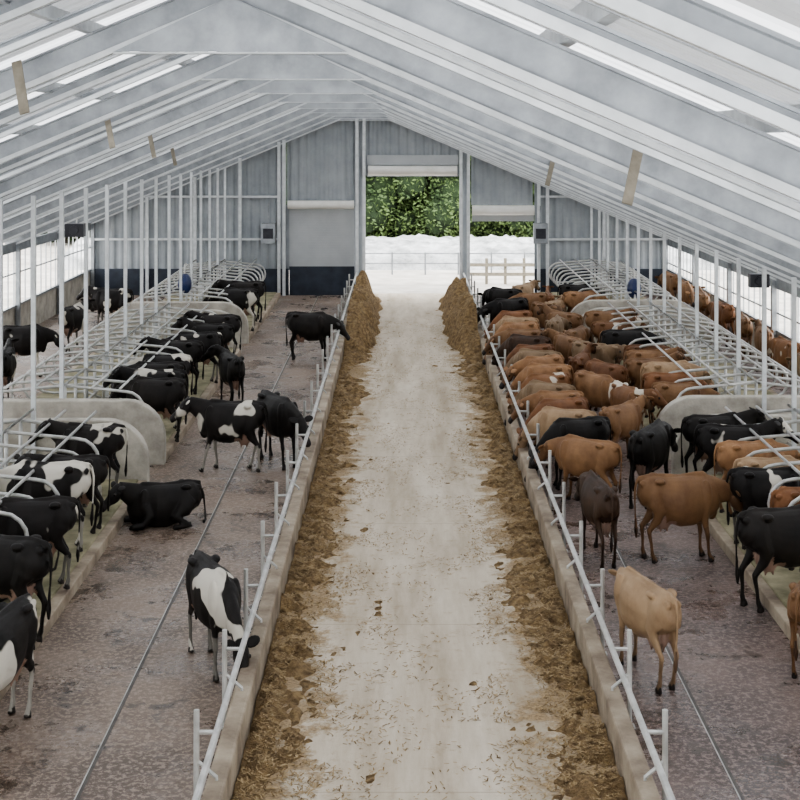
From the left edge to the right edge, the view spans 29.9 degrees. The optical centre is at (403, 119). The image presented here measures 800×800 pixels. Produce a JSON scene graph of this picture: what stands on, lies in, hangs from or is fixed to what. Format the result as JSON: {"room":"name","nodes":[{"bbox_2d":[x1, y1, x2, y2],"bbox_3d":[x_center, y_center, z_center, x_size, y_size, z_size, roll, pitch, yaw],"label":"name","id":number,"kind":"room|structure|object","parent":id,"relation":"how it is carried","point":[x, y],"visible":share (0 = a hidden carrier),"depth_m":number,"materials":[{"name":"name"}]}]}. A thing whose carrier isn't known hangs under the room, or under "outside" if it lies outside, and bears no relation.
{"room":"farm building","nodes":[
{"label":"farm building","id":0,"kind":"room"},
{"bbox_2d":[3,222,90,325],"bbox_3d":[-12.545,5.132,27.001,0.210,3.837,66.002,0,0,0],"label":"wall","id":1,"kind":"structure","parent":0,"point":[46,300],"depth_m":52.28,"materials":[{"name":"concrete"}]},
{"bbox_2d":[0,295,350,799],"bbox_3d":[-7.220,7.052,27.000,10.560,0.100,66.000,0,0,0],"label":"floor","id":2,"kind":"structure","parent":0,"point":[88,660],"depth_m":20.22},
{"bbox_2d":[3,338,18,397],"bbox_3d":[-9.869,6.273,37.301,0.535,1.492,2.613,0,0,-11],"label":"cow","id":3,"kind":"object","parent":2,"relation":"on","point":[9,355],"visible":0.73,"depth_m":36.48},
{"bbox_2d":[0,593,37,717],"bbox_3d":[-4.617,6.269,16.765,0.589,1.500,2.448,0,0,1],"label":"cow","id":4,"kind":"object","parent":2,"relation":"on","point":[18,618],"visible":1,"depth_m":17.26},
{"bbox_2d":[3,324,67,376],"bbox_3d":[-10.179,6.298,41.046,1.961,1.444,0.709,0,0,-12],"label":"cow","id":5,"kind":"object","parent":2,"relation":"on","point":[44,335],"visible":0.61,"depth_m":40.83},
{"bbox_2d":[3,418,149,481],"bbox_3d":[-7.000,6.360,28.600,4.300,1.320,0.280,0,0,0],"label":"wall","id":6,"kind":"structure","parent":2,"relation":"on","point":[138,459],"depth_m":28.46,"materials":[{"name":"concrete"}]},
{"bbox_2d":[58,299,94,351],"bbox_3d":[-9.953,6.273,45.803,0.535,1.492,2.613,0,0,9],"label":"cow","id":7,"kind":"object","parent":2,"relation":"on","point":[73,315],"visible":0.68,"depth_m":45.20},
{"bbox_2d":[3,398,165,464],"bbox_3d":[-7.000,6.360,30.600,4.300,1.320,0.280,0,0,0],"label":"wall","id":8,"kind":"structure","parent":2,"relation":"on","point":[139,414],"depth_m":30.46,"materials":[{"name":"concrete"}]},
{"bbox_2d":[76,286,133,324],"bbox_3d":[-9.948,6.273,50.013,1.954,1.492,0.713,0,0,3],"label":"cow","id":9,"kind":"object","parent":2,"relation":"on","point":[116,296],"visible":0.7,"depth_m":49.78},
{"bbox_2d":[0,292,280,700],"bbox_3d":[-7.000,6.925,27.750,4.300,0.250,63.200,0,0,0],"label":"platform","id":10,"kind":"object","parent":2,"relation":"on","point":[94,546],"visible":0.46,"depth_m":25.71,"materials":[{"name":"concrete"}]},
{"bbox_2d":[0,534,52,649],"bbox_3d":[-5.472,6.098,19.674,2.020,1.444,0.693,0,0,18],"label":"cow","id":11,"kind":"object","parent":10,"relation":"on","point":[24,560],"visible":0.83,"depth_m":19.28},
{"bbox_2d":[0,495,80,589],"bbox_3d":[-5.624,6.139,21.751,1.851,1.359,0.665,0,0,-13],"label":"cow","id":12,"kind":"object","parent":10,"relation":"on","point":[51,517],"visible":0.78,"depth_m":21.64},
{"bbox_2d":[0,459,94,551],"bbox_3d":[-5.864,6.101,23.788,1.930,1.436,0.711,0,0,-3],"label":"cow","id":13,"kind":"object","parent":10,"relation":"on","point":[72,478],"visible":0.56,"depth_m":23.61},
{"bbox_2d":[13,453,110,533],"bbox_3d":[-5.710,6.137,24.726,1.717,1.360,0.696,0,0,-18],"label":"cow","id":14,"kind":"object","parent":10,"relation":"on","point":[98,462],"visible":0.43,"depth_m":24.69},
{"bbox_2d":[28,418,127,483],"bbox_3d":[-5.897,6.122,27.192,1.818,1.392,0.667,0,0,-2],"label":"cow","id":15,"kind":"object","parent":10,"relation":"on","point":[108,438],"visible":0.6,"depth_m":27.01},
{"bbox_2d":[0,167,225,497],"bbox_3d":[-7.000,4.027,36.625,0.080,5.566,44.730,0,0,0],"label":"posts","id":16,"kind":"object","parent":10,"relation":"on","point":[61,193],"visible":0.69,"depth_m":37.76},
{"bbox_2d":[0,258,265,535],"bbox_3d":[-6.999,6.127,27.750,3.321,1.366,63.100,0,0,0],"label":"divider","id":17,"kind":"object","parent":10,"relation":"on","point":[118,349],"visible":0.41,"depth_m":36.02,"materials":[{"name":"metal"}]},
{"bbox_2d":[103,365,188,431],"bbox_3d":[-5.643,6.104,32.885,1.867,1.428,0.684,0,0,-4],"label":"cow","id":18,"kind":"object","parent":10,"relation":"on","point":[123,373],"visible":0.3,"depth_m":32.78},
{"bbox_2d":[109,376,187,441],"bbox_3d":[-5.488,6.133,31.916,1.850,1.372,0.677,0,0,4],"label":"cow","id":19,"kind":"object","parent":10,"relation":"on","point":[163,395],"visible":0.69,"depth_m":31.68},
{"bbox_2d":[111,361,186,399],"bbox_3d":[-5.822,6.136,34.027,1.796,1.365,0.708,0,0,6],"label":"cow","id":20,"kind":"object","parent":10,"relation":"on","point":[170,364],"visible":0.24,"depth_m":33.92},
{"bbox_2d":[113,353,192,401],"bbox_3d":[-5.840,6.137,35.051,1.857,1.364,0.668,0,0,-13],"label":"cow","id":21,"kind":"object","parent":10,"relation":"on","point":[185,358],"visible":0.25,"depth_m":35.00},
{"bbox_2d":[133,336,204,394],"bbox_3d":[-5.858,6.113,37.416,1.849,1.410,0.674,0,0,4],"label":"cow","id":22,"kind":"object","parent":10,"relation":"on","point":[193,348],"visible":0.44,"depth_m":37.24},
{"bbox_2d":[166,331,222,382],"bbox_3d":[-5.581,6.137,38.749,1.860,1.363,0.667,0,0,-14],"label":"cow","id":23,"kind":"object","parent":10,"relation":"on","point":[209,338],"visible":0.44,"depth_m":38.68},
{"bbox_2d":[171,316,234,372],"bbox_3d":[-5.419,6.067,40.437,1.807,1.498,0.718,0,0,5],"label":"cow","id":24,"kind":"object","parent":10,"relation":"on","point":[225,329],"visible":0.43,"depth_m":40.30},
{"bbox_2d":[183,310,241,352],"bbox_3d":[-5.460,6.097,42.240,1.914,1.443,0.684,0,0,10],"label":"cow","id":25,"kind":"object","parent":10,"relation":"on","point":[209,318],"visible":0.38,"depth_m":42.03},
{"bbox_2d":[208,287,259,330],"bbox_3d":[-5.564,6.117,48.643,1.920,1.405,0.686,0,0,11],"label":"cow","id":26,"kind":"object","parent":10,"relation":"on","point":[244,298],"visible":0.69,"depth_m":48.33},
{"bbox_2d":[208,279,265,322],"bbox_3d":[-5.577,6.077,50.341,1.975,1.485,0.702,0,0,-15],"label":"cow","id":27,"kind":"object","parent":10,"relation":"on","point":[220,284],"visible":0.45,"depth_m":50.26},
{"bbox_2d":[99,479,206,530],"bbox_3d":[-4.331,6.621,25.977,1.828,0.854,0.991,0,0,-12],"label":"cow","id":28,"kind":"object","parent":2,"relation":"on","point":[151,504],"visible":0.98,"depth_m":25.70},
{"bbox_2d":[97,310,241,352],"bbox_3d":[-7.000,6.360,45.000,4.300,1.320,0.280,0,0,0],"label":"wall","id":29,"kind":"structure","parent":2,"relation":"on","point":[238,334],"depth_m":44.85,"materials":[{"name":"concrete"}]},
{"bbox_2d":[117,301,248,343],"bbox_3d":[-7.000,6.360,47.000,4.300,1.320,0.280,0,0,0],"label":"wall","id":30,"kind":"structure","parent":2,"relation":"on","point":[228,307],"depth_m":46.86,"materials":[{"name":"concrete"}]},
{"bbox_2d":[74,296,318,799],"bbox_3d":[-3.367,7.000,26.800,0.050,0.009,65.600,0,0,0],"label":"channel","id":31,"kind":"object","parent":2,"relation":"on","point":[84,782],"visible":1,"depth_m":19.86,"materials":[{"name":"metal"}]},
{"bbox_2d":[170,396,267,472],"bbox_3d":[-3.680,6.274,29.984,1.946,1.496,0.712,0,0,-4],"label":"cow","id":32,"kind":"object","parent":2,"relation":"on","point":[224,421],"visible":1,"depth_m":29.79},
{"bbox_2d":[185,549,259,681],"bbox_3d":[-2.321,6.333,18.987,0.572,1.372,2.312,0,0,-24],"label":"cow","id":33,"kind":"object","parent":2,"relation":"on","point":[214,595],"visible":0.94,"depth_m":18.71},
{"bbox_2d":[200,344,244,400],"bbox_3d":[-4.315,6.306,36.790,0.576,1.425,2.276,0,0,-29],"label":"cow","id":34,"kind":"object","parent":2,"relation":"on","point":[231,366],"visible":0.98,"depth_m":36.15},
{"bbox_2d":[192,273,356,799],"bbox_3d":[-1.972,6.465,27.800,0.296,1.170,63.600,0,0,0],"label":"fence","id":35,"kind":"object","parent":2,"relation":"on","point":[199,777],"visible":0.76,"depth_m":19.64,"materials":[{"name":"metal"}]},
{"bbox_2d":[257,390,312,469],"bbox_3d":[-2.411,6.298,30.350,0.616,1.444,2.482,0,0,-28],"label":"cow","id":36,"kind":"object","parent":2,"relation":"on","point":[283,414],"visible":0.86,"depth_m":30.08},
{"bbox_2d":[285,311,349,360],"bbox_3d":[-2.496,6.298,43.747,1.986,1.444,0.702,0,0,13],"label":"cow","id":37,"kind":"object","parent":2,"relation":"on","point":[313,326],"visible":0.97,"depth_m":43.55},
{"bbox_2d":[202,288,353,799],"bbox_3d":[-1.860,6.815,26.850,0.200,0.470,65.700,0,0,0],"label":"wall","id":38,"kind":"structure","parent":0,"point":[229,753],"depth_m":19.92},
{"bbox_2d":[11,60,642,205],"bbox_3d":[-1.375,0.286,23.415,7.849,1.620,21.248,0,0,0],"label":"bracket","id":39,"kind":"object","parent":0,"point":[636,158],"depth_m":12.95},
{"bbox_2d":[5,113,731,337],"bbox_3d":[-0.949,3.091,48.260,23.802,7.858,0.240,0,0,0],"label":"roof frame","id":40,"kind":"object","parent":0,"point":[313,116],"depth_m":48.23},
{"bbox_2d":[48,116,694,313],"bbox_3d":[-0.949,3.130,54.060,23.802,7.779,0.240,0,0,0],"label":"roof frame","id":41,"kind":"object","parent":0,"point":[322,119],"depth_m":54.03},
{"bbox_2d":[88,119,667,286],"bbox_3d":[-0.949,3.169,59.860,23.802,7.701,0.240,0,0,0],"label":"roof frame","id":42,"kind":"object","parent":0,"point":[326,123],"depth_m":59.82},
{"bbox_2d":[90,120,668,294],"bbox_3d":[-0.950,3.126,60.010,23.100,7.847,0.180,0,0,0],"label":"wall","id":43,"kind":"structure","parent":0,"point":[320,162],"depth_m":60.02,"materials":[{"name":"metal"}]},
{"bbox_2d":[287,201,353,294],"bbox_3d":[-3.275,5.115,59.825,2.650,3.810,0.390,0,0,0],"label":"door","id":44,"kind":"structure","parent":43,"relation":"in","point":[321,233],"depth_m":59.95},
{"bbox_2d":[367,155,457,176],"bbox_3d":[0.375,1.830,59.810,3.650,0.860,0.420,0,0,0],"label":"door","id":45,"kind":"structure","parent":43,"relation":"in","point":[373,171],"depth_m":59.90,"materials":[{"name":"metal"}]},
{"bbox_2d":[472,205,534,220],"bbox_3d":[3.985,3.725,59.800,2.470,0.650,0.400,0,0,0],"label":"door","id":46,"kind":"structure","parent":43,"relation":"in","point":[479,212],"depth_m":59.68,"materials":[{"name":"metal"}]},
{"bbox_2d":[3,109,776,367],"bbox_3d":[-0.949,3.052,42.460,23.802,7.936,0.240,0,0,0],"label":"roof frame","id":47,"kind":"object","parent":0,"point":[300,113],"depth_m":42.49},
{"bbox_2d":[0,0,799,180],"bbox_3d":[-0.988,1.398,27.800,22.625,5.969,64.402,0,0,0],"label":"roof","id":48,"kind":"structure","parent":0,"point":[49,13],"depth_m":8.38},
{"bbox_2d":[0,0,244,177],"bbox_3d":[-7.270,1.120,27.580,11.460,5.737,65.960,0,0,0],"label":"skylights","id":49,"kind":"object","parent":48,"relation":"in","point":[28,22],"depth_m":14.11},
{"bbox_2d":[458,0,799,146],"bbox_3d":[4.780,1.431,27.580,12.640,6.359,65.960,0,0,0],"label":"skylights","id":50,"kind":"object","parent":48,"relation":"in","point":[780,16],"depth_m":7.07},
{"bbox_2d":[0,0,799,249],"bbox_3d":[-0.949,2.856,13.460,23.802,8.327,0.240,0,0,0],"label":"roof frame","id":51,"kind":"object","parent":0,"point":[168,26],"depth_m":13.49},
{"bbox_2d":[0,54,799,267],"bbox_3d":[-0.949,2.895,19.260,23.802,8.249,0.240,0,0,0],"label":"roof frame","id":52,"kind":"object","parent":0,"point":[212,65],"depth_m":19.29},
{"bbox_2d":[0,78,799,277],"bbox_3d":[-0.949,2.935,25.060,23.802,8.171,0.240,0,0,0],"label":"roof frame","id":53,"kind":"object","parent":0,"point":[234,91],"depth_m":25.09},
{"bbox_2d":[0,0,799,248],"bbox_3d":[-0.950,1.655,31.616,23.755,6.201,53.782,0,0,0],"label":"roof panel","id":54,"kind":"object","parent":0,"point":[705,27],"depth_m":10.52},
{"bbox_2d":[3,236,799,340],"bbox_3d":[0.000,7.065,77.000,120.000,0.110,166.000,0,0,0],"label":"ground","id":55,"kind":"structure","parent":0,"point":[381,281],"depth_m":65.52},
{"bbox_2d":[366,175,411,236],"bbox_3d":[-2.781,1.858,85.277,7.976,12.005,8.015,0,0,-31],"label":"tree","id":56,"kind":"object","parent":55,"relation":"on","point":[379,209],"visible":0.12,"depth_m":82.98,"materials":[{"name":"green plant"}]},
{"bbox_2d":[65,234,726,269],"bbox_3d":[4.000,6.383,74.500,40.000,1.334,9.000,0,0,0],"label":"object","id":57,"kind":"structure","parent":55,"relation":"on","point":[419,243],"depth_m":71.05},
{"bbox_2d":[382,155,481,237],"bbox_3d":[1.591,2.250,84.991,7.370,11.093,7.407,0,0,-17],"label":"tree","id":58,"kind":"object","parent":55,"relation":"on","point":[440,214],"visible":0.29,"depth_m":82.84,"materials":[{"name":"green plant"}]},
{"bbox_2d":[366,252,533,274],"bbox_3d":[0.250,6.510,68.000,16.700,1.020,0.077,0,0,0],"label":"rail fence","id":59,"kind":"object","parent":55,"relation":"on","point":[391,253],"visible":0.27,"depth_m":67.96,"materials":[{"name":"metal"}]},
{"bbox_2d":[444,156,533,237],"bbox_3d":[5.278,2.744,85.849,6.639,9.944,6.606,0,0,-27],"label":"tree","id":60,"kind":"object","parent":55,"relation":"on","point":[496,228],"visible":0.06,"depth_m":84.70,"materials":[{"name":"green plant"}]},
{"bbox_2d":[470,258,533,283],"bbox_3d":[4.350,6.460,64.035,3.500,1.120,0.170,0,0,0],"label":"rail fence","id":61,"kind":"object","parent":55,"relation":"on","point":[486,264],"visible":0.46,"depth_m":63.95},
{"bbox_2d":[3,94,799,283],"bbox_3d":[-0.949,2.974,30.860,23.802,8.092,0.240,0,0,0],"label":"roof frame","id":62,"kind":"object","parent":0,"point":[267,100],"depth_m":30.90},
{"bbox_2d":[3,103,799,287],"bbox_3d":[-0.949,3.013,36.660,23.802,8.014,0.240,0,0,0],"label":"roof frame","id":63,"kind":"object","parent":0,"point":[285,108],"depth_m":36.69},
{"bbox_2d":[239,293,618,799],"bbox_3d":[0.275,7.050,27.300,4.070,0.100,66.600,0,0,0],"label":"floor","id":64,"kind":"structure","parent":0,"point":[458,663],"depth_m":20.85,"materials":[{"name":"concrete"}]},
{"bbox_2d":[231,270,429,799],"bbox_3d":[-0.706,6.341,29.950,2.088,1.469,57.900,0,0,0],"label":"straw","id":65,"kind":"object","parent":64,"relation":"on","point":[260,761],"visible":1,"depth_m":21.84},
{"bbox_2d":[94,119,662,295],"bbox_3d":[-0.950,3.233,59.820,23.000,7.574,0.240,0,0,0],"label":"columns","id":66,"kind":"structure","parent":64,"relation":"on","point":[195,196],"depth_m":59.70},
{"bbox_2d":[413,277,627,799],"bbox_3d":[1.259,6.378,29.950,2.081,1.458,57.900,0,0,0],"label":"straw","id":67,"kind":"object","parent":64,"relation":"on","point":[593,746],"visible":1,"depth_m":21.70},
{"bbox_2d":[327,0,799,203],"bbox_3d":[-0.949,2.817,7.683,23.802,8.406,0.195,0,0,0],"label":"roof frame","id":68,"kind":"object","parent":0,"point":[457,28],"depth_m":7.69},
{"bbox_2d":[478,321,660,799],"bbox_3d":[2.410,6.815,26.850,0.200,0.470,65.700,0,0,0],"label":"wall","id":69,"kind":"structure","parent":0,"point":[630,760],"depth_m":19.37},
{"bbox_2d":[475,295,799,799],"bbox_3d":[6.545,7.052,27.000,8.110,0.100,66.000,0,0,0],"label":"floor","id":70,"kind":"structure","parent":0,"point":[735,661],"depth_m":19.18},
{"bbox_2d":[478,286,522,323],"bbox_3d":[3.249,6.349,51.139,1.885,1.338,0.656,0,0,42],"label":"cow","id":71,"kind":"object","parent":70,"relation":"on","point":[490,294],"visible":0.53,"depth_m":50.89},
{"bbox_2d":[477,297,528,323],"bbox_3d":[3.086,6.307,47.174,2.083,1.425,0.660,0,0,-31],"label":"cow","id":72,"kind":"object","parent":70,"relation":"on","point":[495,307],"visible":0.52,"depth_m":46.96},
{"bbox_2d":[482,328,542,355],"bbox_3d":[3.032,6.367,41.176,1.754,1.302,0.643,0,0,-7],"label":"cow","id":73,"kind":"object","parent":70,"relation":"on","point":[504,335],"visible":0.34,"depth_m":41.06},
{"bbox_2d":[488,333,551,379],"bbox_3d":[3.121,6.365,40.074,1.802,1.307,0.617,0,0,24],"label":"cow","id":74,"kind":"object","parent":70,"relation":"on","point":[514,339],"visible":0.44,"depth_m":39.94},
{"bbox_2d":[499,354,564,388],"bbox_3d":[3.140,6.364,36.385,1.910,1.307,0.605,0,0,-31],"label":"cow","id":75,"kind":"object","parent":70,"relation":"on","point":[516,368],"visible":0.26,"depth_m":36.20},
{"bbox_2d":[504,372,570,421],"bbox_3d":[3.086,6.395,34.231,1.695,1.245,0.594,0,0,-24],"label":"cow","id":76,"kind":"object","parent":70,"relation":"on","point":[559,377],"visible":0.35,"depth_m":34.17},
{"bbox_2d":[506,362,573,416],"bbox_3d":[3.185,6.373,35.419,1.685,1.290,0.635,0,0,6],"label":"cow","id":77,"kind":"object","parent":70,"relation":"on","point":[538,368],"visible":0.35,"depth_m":35.29},
{"bbox_2d":[504,379,575,425],"bbox_3d":[3.042,6.395,33.286,1.758,1.246,0.576,0,0,29],"label":"cow","id":78,"kind":"object","parent":70,"relation":"on","point":[533,386],"visible":0.33,"depth_m":33.18},
{"bbox_2d":[508,390,583,446],"bbox_3d":[3.068,6.393,32.067,1.689,1.249,0.615,0,0,-10],"label":"cow","id":79,"kind":"object","parent":70,"relation":"on","point":[534,399],"visible":0.38,"depth_m":31.94},
{"bbox_2d":[514,396,588,460],"bbox_3d":[3.072,6.372,30.919,1.780,1.292,0.609,0,0,-26],"label":"cow","id":80,"kind":"object","parent":70,"relation":"on","point":[577,402],"visible":0.33,"depth_m":30.85},
{"bbox_2d":[512,406,596,468],"bbox_3d":[3.032,6.367,29.957,1.758,1.302,0.624,0,0,18],"label":"cow","id":81,"kind":"object","parent":70,"relation":"on","point":[547,415],"visible":0.38,"depth_m":29.84},
{"bbox_2d":[537,304,582,330],"bbox_3d":[4.662,6.306,45.180,0.544,1.418,2.070,0,0,-37],"label":"cow","id":82,"kind":"object","parent":70,"relation":"on","point":[576,319],"visible":0.48,"depth_m":44.93},
{"bbox_2d":[538,328,582,382],"bbox_3d":[4.292,6.343,40.279,0.544,1.347,2.152,0,0,-29],"label":"cow","id":83,"kind":"object","parent":70,"relation":"on","point":[561,342],"visible":0.47,"depth_m":40.05},
{"bbox_2d":[524,415,610,489],"bbox_3d":[3.155,6.342,28.631,1.827,1.353,0.649,0,0,-22],"label":"cow","id":84,"kind":"object","parent":70,"relation":"on","point":[589,427],"visible":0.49,"depth_m":28.50},
{"bbox_2d":[463,273,675,799],"bbox_3d":[2.522,6.465,27.800,0.296,1.170,63.600,0,0,0],"label":"fence","id":85,"kind":"object","parent":70,"relation":"on","point":[661,767],"visible":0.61,"depth_m":19.62,"materials":[{"name":"metal"}]},
{"bbox_2d":[531,434,621,501],"bbox_3d":[3.164,6.387,27.433,1.919,1.260,0.562,0,0,37],"label":"cow","id":86,"kind":"object","parent":70,"relation":"on","point":[575,455],"visible":0.8,"depth_m":27.11},
{"bbox_2d":[568,342,597,384],"bbox_3d":[4.495,6.334,37.511,0.507,1.351,2.150,0,0,20],"label":"cow","id":87,"kind":"object","parent":70,"relation":"on","point":[584,356],"visible":0.49,"depth_m":37.00},
{"bbox_2d":[569,470,619,568],"bbox_3d":[3.082,6.360,24.273,0.524,1.316,2.388,0,0,-7],"label":"cow","id":88,"kind":"object","parent":70,"relation":"on","point":[600,505],"visible":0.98,"depth_m":23.49},
{"bbox_2d":[574,370,615,407],"bbox_3d":[4.532,6.367,33.781,0.518,1.301,2.208,0,0,-31],"label":"cow","id":89,"kind":"object","parent":70,"relation":"on","point":[595,387],"visible":0.51,"depth_m":33.78},
{"bbox_2d":[571,340,625,363],"bbox_3d":[5.053,6.335,38.391,0.540,1.365,2.204,0,0,-36],"label":"cow","id":90,"kind":"object","parent":70,"relation":"on","point":[604,352],"visible":0.44,"depth_m":38.10},
{"bbox_2d":[578,358,628,410],"bbox_3d":[4.726,6.364,35.798,0.556,1.307,2.110,0,0,-21],"label":"cow","id":91,"kind":"object","parent":70,"relation":"on","point":[618,372],"visible":0.45,"depth_m":35.33},
{"bbox_2d":[599,394,654,468],"bbox_3d":[4.601,6.365,30.788,0.529,1.302,2.052,0,0,39],"label":"cow","id":92,"kind":"object","parent":70,"relation":"on","point":[625,417],"visible":0.66,"depth_m":30.39},
{"bbox_2d":[571,300,688,314],"bbox_3d":[7.275,6.360,47.500,4.150,1.320,0.280,0,0,0],"label":"wall","id":93,"kind":"structure","parent":70,"relation":"on","point":[581,308],"depth_m":47.36,"materials":[{"name":"concrete"}]},
{"bbox_2d":[608,380,667,428],"bbox_3d":[4.943,6.332,32.207,0.545,1.371,2.218,0,0,-24],"label":"cow","id":94,"kind":"object","parent":70,"relation":"on","point":[619,392],"visible":0.47,"depth_m":32.06},
{"bbox_2d":[608,566,681,693],"bbox_3d":[3.016,6.379,19.108,0.517,1.276,2.142,0,0,-10],"label":"cow","id":95,"kind":"object","parent":70,"relation":"on","point":[653,612],"visible":1,"depth_m":18.52},
{"bbox_2d":[582,307,711,344],"bbox_3d":[7.275,6.360,45.500,4.150,1.320,0.280,0,0,0],"label":"wall","id":96,"kind":"structure","parent":70,"relation":"on","point":[600,308],"depth_m":45.36,"materials":[{"name":"concrete"}]},
{"bbox_2d":[627,418,680,508],"bbox_3d":[4.680,6.298,27.855,0.570,1.444,2.472,0,0,27],"label":"cow","id":97,"kind":"object","parent":70,"relation":"on","point":[648,448],"visible":0.88,"depth_m":27.14},
{"bbox_2d":[543,292,799,653],"bbox_3d":[7.275,6.925,27.750,4.150,0.250,63.200,0,0,0],"label":"platform","id":98,"kind":"object","parent":70,"relation":"on","point":[774,590],"visible":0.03,"depth_m":22.89,"materials":[{"name":"concrete"}]},
{"bbox_2d":[562,290,608,311],"bbox_3d":[6.008,6.173,48.732,1.741,1.288,0.634,0,0,-9],"label":"cow","id":99,"kind":"object","parent":98,"relation":"on","point":[571,299],"visible":0.4,"depth_m":48.50},
{"bbox_2d":[583,308,642,339],"bbox_3d":[6.113,6.142,43.621,1.767,1.350,0.646,0,0,-6],"label":"cow","id":100,"kind":"object","parent":98,"relation":"on","point":[591,316],"visible":0.38,"depth_m":43.43},
{"bbox_2d":[590,316,647,342],"bbox_3d":[6.038,6.154,41.985,1.589,1.320,0.634,0,0,-1],"label":"cow","id":101,"kind":"object","parent":98,"relation":"on","point":[598,326],"visible":0.48,"depth_m":41.84},
{"bbox_2d":[599,328,666,364],"bbox_3d":[6.021,6.108,38.877,1.875,1.422,0.737,0,0,5],"label":"cow","id":102,"kind":"object","parent":98,"relation":"on","point":[611,336],"visible":0.46,"depth_m":38.70},
{"bbox_2d":[624,351,689,388],"bbox_3d":[5.985,6.137,35.309,1.644,1.355,0.647,0,0,-9],"label":"cow","id":103,"kind":"object","parent":98,"relation":"on","point":[633,365],"visible":0.46,"depth_m":35.16},
{"bbox_2d":[623,346,692,384],"bbox_3d":[6.193,6.162,36.414,1.712,1.310,0.627,0,0,-4],"label":"cow","id":104,"kind":"object","parent":98,"relation":"on","point":[634,353],"visible":0.29,"depth_m":36.32},
{"bbox_2d":[548,259,799,507],"bbox_3d":[7.276,6.127,27.750,3.171,1.366,63.100,0,0,0],"label":"divider","id":105,"kind":"object","parent":98,"relation":"on","point":[683,343],"visible":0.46,"depth_m":38.01,"materials":[{"name":"metal"}]},
{"bbox_2d":[641,372,712,423],"bbox_3d":[6.101,6.181,33.038,1.669,1.272,0.661,0,0,17],"label":"cow","id":106,"kind":"object","parent":98,"relation":"on","point":[650,378],"visible":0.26,"depth_m":32.98},
{"bbox_2d":[640,360,717,419],"bbox_3d":[6.289,6.147,34.231,1.812,1.342,0.662,0,0,-8],"label":"cow","id":107,"kind":"object","parent":98,"relation":"on","point":[653,366],"visible":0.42,"depth_m":34.10},
{"bbox_2d":[651,381,720,422],"bbox_3d":[6.128,6.196,31.954,1.708,1.242,0.604,0,0,13],"label":"cow","id":108,"kind":"object","parent":98,"relation":"on","point":[669,391],"visible":0.3,"depth_m":31.86},
{"bbox_2d":[590,206,796,446],"bbox_3d":[7.400,4.803,36.625,0.080,4.015,44.730,0,0,0],"label":"posts","id":109,"kind":"object","parent":98,"relation":"on","point":[738,260],"visible":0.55,"depth_m":35.41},
{"bbox_2d":[681,407,767,472],"bbox_3d":[6.061,6.115,28.053,1.865,1.405,0.665,0,0,-14],"label":"cow","id":110,"kind":"object","parent":98,"relation":"on","point":[751,416],"visible":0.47,"depth_m":27.86},
{"bbox_2d":[694,416,799,473],"bbox_3d":[6.148,6.059,26.838,1.866,1.515,0.677,0,0,17],"label":"cow","id":111,"kind":"object","parent":98,"relation":"on","point":[709,434],"visible":0.59,"depth_m":26.74},
{"bbox_2d":[714,438,799,516],"bbox_3d":[6.229,6.160,25.925,1.772,1.315,0.649,0,0,-7],"label":"cow","id":112,"kind":"object","parent":98,"relation":"on","point":[728,451],"visible":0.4,"depth_m":25.74},
{"bbox_2d":[726,466,799,549],"bbox_3d":[6.030,6.164,23.893,1.758,1.307,0.646,0,0,2],"label":"cow","id":113,"kind":"object","parent":98,"relation":"on","point":[754,485],"visible":0.6,"depth_m":23.71},
{"bbox_2d":[733,455,799,510],"bbox_3d":[6.281,6.191,24.866,1.641,1.251,0.650,0,0,9],"label":"cow","id":114,"kind":"object","parent":98,"relation":"on","point":[758,462],"visible":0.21,"depth_m":24.81},
{"bbox_2d":[770,486,799,570],"bbox_3d":[6.395,6.166,22.957,1.737,1.300,0.613,0,0,-16],"label":"cow","id":115,"kind":"object","parent":98,"relation":"on","point":[781,497],"visible":0.46,"depth_m":22.67},
{"bbox_2d":[609,532,744,799],"bbox_3d":[3.493,7.000,26.800,0.050,0.009,65.600,0,0,0],"label":"channel","id":116,"kind":"object","parent":70,"relation":"on","point":[681,677],"visible":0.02,"depth_m":17.42,"materials":[{"name":"metal"}]},
{"bbox_2d":[634,471,742,563],"bbox_3d":[4.621,6.307,23.926,1.918,1.424,0.703,0,0,-7],"label":"cow","id":117,"kind":"object","parent":70,"relation":"on","point":[690,498],"visible":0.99,"depth_m":23.69},
{"bbox_2d":[702,300,734,346],"bbox_3d":[9.927,6.347,47.275,0.537,1.343,2.428,0,0,-10],"label":"cow","id":118,"kind":"object","parent":70,"relation":"on","point":[726,311],"visible":0.74,"depth_m":46.51},
{"bbox_2d":[657,395,799,459],"bbox_3d":[7.275,6.360,31.000,4.150,1.320,0.280,0,0,0],"label":"wall","id":119,"kind":"structure","parent":70,"relation":"on","point":[673,413],"depth_m":30.86,"materials":[{"name":"concrete"}]},
{"bbox_2d":[671,414,799,473],"bbox_3d":[7.275,6.360,29.000,4.150,1.320,0.280,0,0,0],"label":"wall","id":120,"kind":"structure","parent":70,"relation":"on","point":[676,468],"depth_m":28.86,"materials":[{"name":"concrete"}]},
{"bbox_2d":[735,504,799,612],"bbox_3d":[5.728,6.276,21.663,2.039,1.488,0.725,0,0,-16],"label":"cow","id":121,"kind":"object","parent":70,"relation":"on","point":[770,536],"visible":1,"depth_m":21.30},
{"bbox_2d":[761,336,799,383],"bbox_3d":[9.927,6.347,39.275,0.537,1.343,2.428,0,0,-10],"label":"cow","id":122,"kind":"object","parent":70,"relation":"on","point":[780,348],"visible":0.54,"depth_m":38.94},
{"bbox_2d":[787,569,799,678],"bbox_3d":[5.311,6.375,19.388,0.540,1.283,1.983,0,0,20],"label":"cow","id":123,"kind":"object","parent":70,"relation":"on","point":[793,602],"visible":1,"depth_m":18.72},
{"bbox_2d":[668,239,799,378],"bbox_3d":[10.650,5.440,27.001,0.200,3.220,66.002,0,0,0],"label":"wall","id":124,"kind":"structure","parent":0,"point":[783,286],"depth_m":47.62,"materials":[{"name":"concrete"}]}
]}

